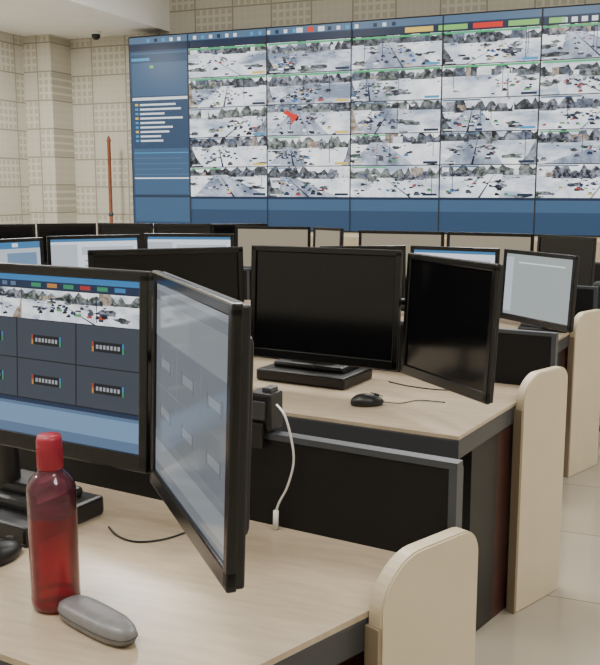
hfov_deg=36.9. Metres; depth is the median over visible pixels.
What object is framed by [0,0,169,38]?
ceiling
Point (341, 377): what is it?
monitor stand
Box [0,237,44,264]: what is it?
computer monitor
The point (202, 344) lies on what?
computer monitor
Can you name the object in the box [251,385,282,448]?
box
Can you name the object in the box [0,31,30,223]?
wall
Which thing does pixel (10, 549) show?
computer mouse
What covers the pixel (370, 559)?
desk
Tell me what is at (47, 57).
column
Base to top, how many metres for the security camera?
0.125 m
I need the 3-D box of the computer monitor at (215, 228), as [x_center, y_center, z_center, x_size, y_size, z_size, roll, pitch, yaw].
[-0.479,-0.694,7.140,0.450,0.340,0.071,-2,9,-11]
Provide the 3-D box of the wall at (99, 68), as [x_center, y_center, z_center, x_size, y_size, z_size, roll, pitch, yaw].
[2.419,-2.759,11.784,14.160,4.360,0.200,4,10,22]
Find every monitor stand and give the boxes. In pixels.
[0,445,103,546]
[256,359,371,389]
[518,323,566,332]
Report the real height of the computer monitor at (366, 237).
0.340 m
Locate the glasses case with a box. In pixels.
[57,595,137,646]
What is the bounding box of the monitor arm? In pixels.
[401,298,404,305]
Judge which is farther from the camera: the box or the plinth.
the plinth
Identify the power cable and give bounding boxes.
[108,526,184,542]
[388,381,447,390]
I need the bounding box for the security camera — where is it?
[91,30,100,39]
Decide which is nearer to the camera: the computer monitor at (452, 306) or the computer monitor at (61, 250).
the computer monitor at (452, 306)
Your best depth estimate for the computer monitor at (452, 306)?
2.46 m
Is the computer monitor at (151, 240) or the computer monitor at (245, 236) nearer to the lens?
the computer monitor at (151, 240)
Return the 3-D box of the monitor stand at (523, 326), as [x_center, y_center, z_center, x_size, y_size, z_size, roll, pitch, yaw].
[1.132,-0.105,4.165,0.225,0.183,0.167,4,10,22]
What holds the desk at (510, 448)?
on the floor
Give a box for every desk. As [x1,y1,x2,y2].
[0,430,477,664]
[243,268,599,477]
[253,320,567,630]
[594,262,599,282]
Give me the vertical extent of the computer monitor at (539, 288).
0.335 m
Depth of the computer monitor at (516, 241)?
5.44 m
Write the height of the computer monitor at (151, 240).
0.340 m
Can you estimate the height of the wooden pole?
2.100 m
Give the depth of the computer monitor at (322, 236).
6.05 m
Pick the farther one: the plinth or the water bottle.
the plinth
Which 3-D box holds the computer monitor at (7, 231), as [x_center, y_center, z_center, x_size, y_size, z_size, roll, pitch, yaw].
[-2.326,-0.679,7.044,0.502,0.340,0.071,-4,10,-23]
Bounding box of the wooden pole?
[106,135,113,222]
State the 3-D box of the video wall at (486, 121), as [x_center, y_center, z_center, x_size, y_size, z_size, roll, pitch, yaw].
[2.547,-2.613,11.379,10.658,2.727,0.460,4,10,22]
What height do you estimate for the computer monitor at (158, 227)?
0.340 m
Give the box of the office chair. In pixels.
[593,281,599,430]
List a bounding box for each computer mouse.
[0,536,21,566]
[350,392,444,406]
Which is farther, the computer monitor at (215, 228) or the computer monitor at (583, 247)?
the computer monitor at (215, 228)
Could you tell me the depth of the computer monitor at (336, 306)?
2.83 m
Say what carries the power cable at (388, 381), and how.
on the desk at (510, 448)
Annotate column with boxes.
[22,34,76,236]
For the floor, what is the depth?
2.86 m
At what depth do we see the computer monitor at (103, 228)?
7.18 m
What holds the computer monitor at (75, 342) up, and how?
attached to the monitor stand at (14, 480)
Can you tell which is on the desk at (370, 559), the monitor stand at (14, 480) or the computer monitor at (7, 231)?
the monitor stand at (14, 480)
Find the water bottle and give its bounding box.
[26,432,80,614]
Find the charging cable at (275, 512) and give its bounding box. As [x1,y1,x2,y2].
[273,404,294,529]
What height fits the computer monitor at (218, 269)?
0.345 m
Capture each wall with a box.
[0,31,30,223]
[70,0,599,234]
[128,3,599,236]
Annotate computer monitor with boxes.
[0,224,35,238]
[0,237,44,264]
[0,262,151,473]
[37,223,95,264]
[46,234,140,266]
[87,246,243,301]
[98,223,152,248]
[144,233,233,248]
[150,270,253,592]
[154,223,210,233]
[211,223,267,246]
[235,226,310,267]
[250,245,402,370]
[313,227,343,246]
[320,245,405,307]
[358,230,444,273]
[400,253,503,404]
[410,245,499,263]
[446,232,534,264]
[500,249,579,332]
[537,234,596,285]
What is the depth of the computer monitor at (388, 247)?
4.57 m
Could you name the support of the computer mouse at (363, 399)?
on the desk at (510, 448)
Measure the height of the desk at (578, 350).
0.864 m
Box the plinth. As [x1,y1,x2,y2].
[153,229,599,261]
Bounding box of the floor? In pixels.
[475,421,599,664]
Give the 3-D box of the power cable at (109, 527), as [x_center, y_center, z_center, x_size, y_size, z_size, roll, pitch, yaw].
[-0.254,0.380,1.715,0.225,0.003,0.088,-1,9,-8]
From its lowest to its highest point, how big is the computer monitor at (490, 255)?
0.320 m

